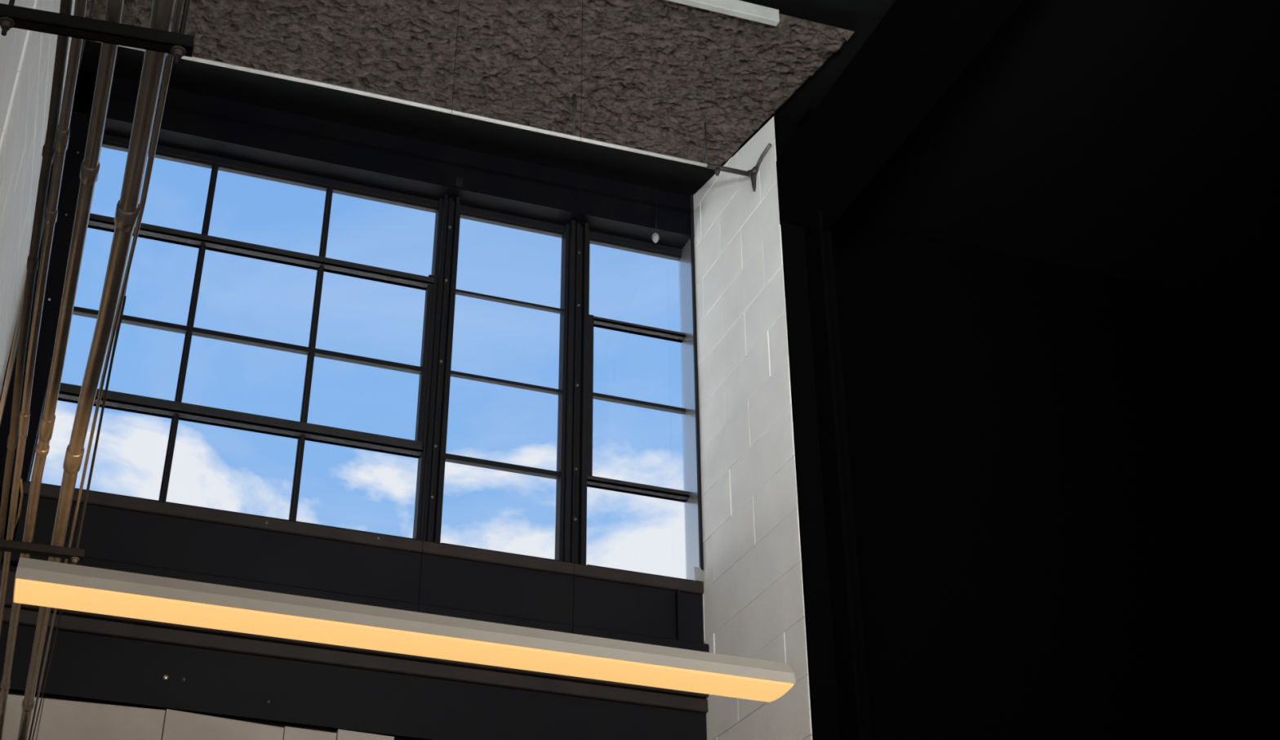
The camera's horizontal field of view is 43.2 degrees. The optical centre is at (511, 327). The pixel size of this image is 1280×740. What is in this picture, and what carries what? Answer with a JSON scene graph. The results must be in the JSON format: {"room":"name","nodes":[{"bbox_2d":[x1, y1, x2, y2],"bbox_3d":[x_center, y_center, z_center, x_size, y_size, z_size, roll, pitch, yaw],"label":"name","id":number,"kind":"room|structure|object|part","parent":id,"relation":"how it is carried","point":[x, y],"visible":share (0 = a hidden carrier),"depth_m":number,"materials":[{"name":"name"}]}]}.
{"room":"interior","nodes":[
{"label":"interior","id":0,"kind":"room"},
{"bbox_2d":[0,0,75,395],"bbox_3d":[-0.760,-0.738,1.513,0.225,5.862,8.920,10,-32,-13],"label":"wall","id":1,"kind":"structure","parent":0,"point":[27,57],"depth_m":5.01,"materials":[{"name":"white paint"}]},
{"bbox_2d":[0,69,689,739],"bbox_3d":[-0.783,1.600,5.750,3.055,6.177,0.416,10,-32,-13],"label":"wall","id":2,"kind":"structure","parent":0,"point":[193,122],"depth_m":6.84,"materials":[{"name":"black paint"}]},
{"bbox_2d":[27,133,442,539],"bbox_3d":[-1.049,0.035,6.479,1.491,1.708,0.084,10,-32,-13],"label":"window","id":3,"kind":"structure","parent":2,"relation":"in","point":[175,410],"depth_m":6.56,"materials":[{"name":"metal"}]},
{"bbox_3d":[-0.606,0.644,6.314,0.469,0.444,0.006,10,-32,-13],"label":"pane","id":4,"kind":"part","parent":3,"relation":"part of","materials":[{"name":"clear glass"}]},
{"bbox_3d":[-0.564,-0.396,6.934,0.469,0.372,0.006,10,-32,-13],"label":"pane","id":5,"kind":"part","parent":3,"relation":"part of","materials":[{"name":"clear glass"}]},
{"bbox_2d":[0,564,708,739],"bbox_3d":[-0.586,1.234,5.811,2.774,0.435,0.078,10,-32,-13],"label":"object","id":6,"kind":"structure","parent":2,"relation":"attached to","point":[96,657],"depth_m":5.74,"materials":[{"name":"black metal"}]},
{"bbox_2d":[0,480,709,652],"bbox_3d":[-0.582,0.902,6.045,2.774,0.382,0.178,10,-32,-13],"label":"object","id":7,"kind":"structure","parent":2,"relation":"attached to","point":[122,533],"depth_m":6.01,"materials":[{"name":"black metal"}]},
{"bbox_3d":[-0.516,0.833,6.130,2.631,0.048,0.142,10,-32,-13],"label":"sill","id":8,"kind":"part","parent":7,"relation":"part of","materials":[{"name":"black metal"}]},
{"bbox_3d":[0.745,0.980,6.400,0.037,0.062,0.020,10,-32,-13],"label":"sill","id":9,"kind":"part","parent":7,"relation":"part of","materials":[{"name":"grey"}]},
{"bbox_2d":[413,194,460,542],"bbox_3d":[-0.302,0.164,6.659,0.096,1.677,0.100,10,-32,-13],"label":"trim","id":10,"kind":"structure","parent":2,"relation":"attached to","point":[444,325],"depth_m":6.61,"materials":[{"name":"metal"}]},
{"bbox_2d":[438,204,568,560],"bbox_3d":[-0.023,0.223,6.725,0.515,1.708,0.084,10,-32,-13],"label":"window","id":11,"kind":"structure","parent":2,"relation":"in","point":[464,211],"depth_m":6.78,"materials":[{"name":"metal"}]},
{"bbox_3d":[-0.052,0.752,6.444,0.480,0.429,0.006,10,-32,-13],"label":"pane","id":12,"kind":"part","parent":11,"relation":"part of","materials":[{"name":"clear glass"}]},
{"bbox_3d":[-0.038,0.395,6.656,0.480,0.376,0.006,10,-32,-13],"label":"pane","id":13,"kind":"part","parent":11,"relation":"part of","materials":[{"name":"clear glass"}]},
{"bbox_3d":[-0.024,0.055,6.858,0.480,0.389,0.006,10,-32,-13],"label":"pane","id":14,"kind":"part","parent":11,"relation":"part of","materials":[{"name":"clear glass"}]},
{"bbox_3d":[-0.011,-0.289,7.063,0.480,0.386,0.006,10,-32,-13],"label":"pane","id":15,"kind":"part","parent":11,"relation":"part of","materials":[{"name":"clear glass"}]},
{"bbox_2d":[554,219,589,564],"bbox_3d":[0.265,0.268,6.795,0.112,1.677,0.100,10,-32,-13],"label":"trim","id":16,"kind":"structure","parent":2,"relation":"attached to","point":[575,469],"depth_m":6.74,"materials":[{"name":"metal"}]},
{"bbox_2d":[584,231,693,580],"bbox_3d":[0.528,0.323,6.857,0.467,1.708,0.084,10,-32,-13],"label":"window","id":17,"kind":"structure","parent":2,"relation":"in","point":[594,237],"depth_m":6.90,"materials":[{"name":"metal"}]},
{"bbox_3d":[0.546,-0.179,7.191,0.443,0.405,0.006,10,-32,-13],"label":"pane","id":18,"kind":"part","parent":17,"relation":"part of","materials":[{"name":"clear glass"}]},
{"bbox_3d":[0.532,0.160,6.990,0.443,0.356,0.006,10,-32,-13],"label":"pane","id":19,"kind":"part","parent":17,"relation":"part of","materials":[{"name":"clear glass"}]},
{"bbox_3d":[0.519,0.492,6.792,0.443,0.391,0.006,10,-32,-13],"label":"pane","id":20,"kind":"part","parent":17,"relation":"part of","materials":[{"name":"clear glass"}]},
{"bbox_3d":[0.505,0.855,6.576,0.443,0.426,0.006,10,-32,-13],"label":"pane","id":21,"kind":"part","parent":17,"relation":"part of","materials":[{"name":"clear glass"}]},
{"bbox_2d":[79,0,1279,294],"bbox_3d":[1.959,-2.065,3.359,6.132,2.116,9.478,10,-32,-13],"label":"ceiling","id":22,"kind":"structure","parent":0,"point":[1134,140],"depth_m":6.48,"materials":[{"name":"black"}]},
{"bbox_2d":[0,0,178,564],"bbox_3d":[-1.103,-0.561,4.345,0.312,2.546,0.021,9,-31,-11],"label":"hanger","id":23,"kind":"object","parent":22,"relation":"hanging from","point":[75,554],"visible":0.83,"depth_m":3.73,"materials":[{"name":"black paint"}]},
{"bbox_2d":[0,278,26,422],"bbox_3d":[-1.303,0.543,3.923,0.016,0.008,3.369,12,-32,-16],"label":"conduit","id":24,"kind":"object","parent":23,"relation":"attached to","point":[19,319],"visible":0.35,"depth_m":3.07,"materials":[{"name":"metal"}]},
{"bbox_2d":[0,0,72,566],"bbox_3d":[-0.436,-0.735,1.652,0.055,0.018,8.856,11,-32,-14],"label":"conduit","id":25,"kind":"object","parent":23,"relation":"attached to","point":[48,148],"visible":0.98,"depth_m":2.67,"materials":[{"name":"metal"}]},
{"bbox_2d":[0,0,87,637],"bbox_3d":[-0.416,-0.722,1.651,0.053,0.019,8.856,11,-32,-14],"label":"conduit","id":26,"kind":"object","parent":23,"relation":"attached to","point":[63,131],"visible":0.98,"depth_m":2.71,"materials":[{"name":"metal"}]},
{"bbox_2d":[13,478,23,528],"bbox_3d":[-1.093,0.392,3.567,0.013,0.006,0.279,11,-32,-14],"label":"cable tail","id":27,"kind":"object","parent":26,"relation":"attached to","point":[20,482],"visible":1,"depth_m":3.56,"materials":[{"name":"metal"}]},
{"bbox_3d":[-1.193,-0.575,4.327,0.006,2.546,0.007,27,-39,-35],"label":"threaded rod","id":28,"kind":"part","parent":23,"relation":"part of","materials":[{"name":"black metal"}]},
{"bbox_2d":[31,295,126,739],"bbox_3d":[-1.131,0.692,4.048,0.011,0.004,3.114,11,-32,-14],"label":"cable","id":29,"kind":"object","parent":23,"relation":"attached to","point":[125,296],"visible":0.91,"depth_m":3.32,"materials":[{"name":"black plastic"}]},
{"bbox_2d":[17,0,176,739],"bbox_3d":[-0.311,-0.703,1.676,0.066,0.036,8.856,11,-32,-14],"label":"conduit","id":30,"kind":"object","parent":23,"relation":"attached to","point":[127,209],"visible":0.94,"depth_m":2.75,"materials":[{"name":"metal"}]},
{"bbox_2d":[28,0,184,739],"bbox_3d":[-0.292,-0.690,1.675,0.039,0.007,8.856,11,-32,-14],"label":"conduit","id":31,"kind":"object","parent":23,"relation":"attached to","point":[180,5],"visible":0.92,"depth_m":2.75,"materials":[{"name":"metal"}]},
{"bbox_3d":[-0.970,-0.539,4.370,0.006,2.543,0.007,27,-39,-35],"label":"threaded rod","id":32,"kind":"part","parent":23,"relation":"part of","materials":[{"name":"black metal"}]},
{"bbox_2d":[0,0,194,64],"bbox_3d":[-0.557,-1.303,2.683,0.333,2.158,0.021,8,-31,-10],"label":"hanger","id":33,"kind":"object","parent":22,"relation":"hanging from","point":[180,45],"visible":1,"depth_m":2.15,"materials":[{"name":"black paint"}]},
{"bbox_3d":[-0.632,-1.313,2.670,0.006,2.158,0.007,27,-39,-35],"label":"threaded rod","id":34,"kind":"part","parent":33,"relation":"part of","materials":[{"name":"black metal"}]},
{"bbox_2d":[0,0,124,739],"bbox_3d":[-0.374,-0.714,1.661,0.061,0.027,8.856,11,-32,-14],"label":"conduit","id":35,"kind":"object","parent":33,"relation":"on","point":[90,167],"visible":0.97,"depth_m":2.75,"materials":[{"name":"metal"}]},
{"bbox_3d":[-0.412,-1.281,2.707,0.006,2.155,0.007,27,-39,-35],"label":"threaded rod","id":36,"kind":"part","parent":33,"relation":"part of","materials":[{"name":"black metal"}]},
{"bbox_2d":[13,0,795,702],"bbox_3d":[-0.126,-0.583,3.736,1.489,2.762,0.125,10,-32,-13],"label":"pendant lamp","id":37,"kind":"object","parent":22,"relation":"hanging from","point":[38,582],"visible":1,"depth_m":3.00,"materials":[{"name":"beige"}]},
{"bbox_2d":[89,40,771,191],"bbox_3d":[0.289,0.220,2.921,2.767,5.746,4.907,10,-32,-13],"label":"ceiling pipe","id":38,"kind":"object","parent":22,"relation":"hanging from","point":[752,173],"visible":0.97,"depth_m":6.37,"materials":[{"name":"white metal"}]},
{"bbox_3d":[0.253,-0.868,6.489,0.020,0.232,0.020,10,-32,-13],"label":"hanger rod","id":39,"kind":"part","parent":38,"relation":"part of","materials":[{"name":"black metal"}]},
{"bbox_3d":[0.800,-0.768,6.620,0.007,0.232,0.007,10,-32,-13],"label":"hanger rod","id":40,"kind":"part","parent":38,"relation":"part of","materials":[{"name":"black metal"}]},
{"bbox_2d":[652,177,659,243],"bbox_3d":[0.637,-0.527,7.123,0.032,0.358,0.032,10,-32,-13],"label":"sensor","id":41,"kind":"object","parent":22,"relation":"hanging from","point":[655,237],"visible":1,"depth_m":7.05,"materials":[{"name":"white plastic"}]},
{"bbox_3d":[0.645,-0.603,7.170,0.004,0.181,0.004,24,-37,-32],"label":"rod","id":42,"kind":"part","parent":41,"relation":"part of","materials":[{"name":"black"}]},
{"bbox_3d":[0.631,-0.394,7.044,0.032,0.047,0.032,10,-32,-13],"label":"bulb","id":43,"kind":"part","parent":41,"relation":"part of","materials":[{"name":"grey plastic"}]},
{"bbox_3d":[0.638,-0.473,7.092,0.009,0.145,0.006,10,-32,-13],"label":"rod","id":44,"kind":"part","parent":41,"relation":"part of","materials":[{"name":"metal"}]},
{"bbox_2d":[667,0,779,26],"bbox_3d":[-0.214,-1.343,5.565,2.472,0.058,0.031,10,-32,-13],"label":"ceiling light","id":45,"kind":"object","parent":22,"relation":"attached to","point":[741,9],"depth_m":5.80,"materials":[{"name":"white plastic"}]},
{"bbox_2d":[693,0,1022,739],"bbox_3d":[2.085,-0.318,2.336,0.202,6.177,9.059,10,-32,-13],"label":"wall","id":46,"kind":"structure","parent":0,"point":[753,598],"depth_m":6.05,"materials":[{"name":"white"}]},
{"bbox_2d":[679,195,703,579],"bbox_3d":[0.773,0.247,6.934,0.027,1.890,0.170,10,-32,-13],"label":"trim","id":47,"kind":"structure","parent":46,"relation":"attached to","point":[690,383],"depth_m":6.87,"materials":[{"name":"grey metal"}]},
{"bbox_2d":[773,106,872,739],"bbox_3d":[1.093,1.562,5.073,0.210,5.680,0.138,10,-32,-13],"label":"trim","id":48,"kind":"structure","parent":46,"relation":"attached to","point":[839,698],"depth_m":5.69,"materials":[{"name":"black paint"}]},
{"bbox_2d":[831,217,1279,739],"bbox_3d":[3.514,-0.064,2.667,2.774,6.177,9.254,10,-32,-13],"label":"wall","id":49,"kind":"structure","parent":0,"point":[1065,480],"depth_m":7.16,"materials":[{"name":"black paint"}]}
]}

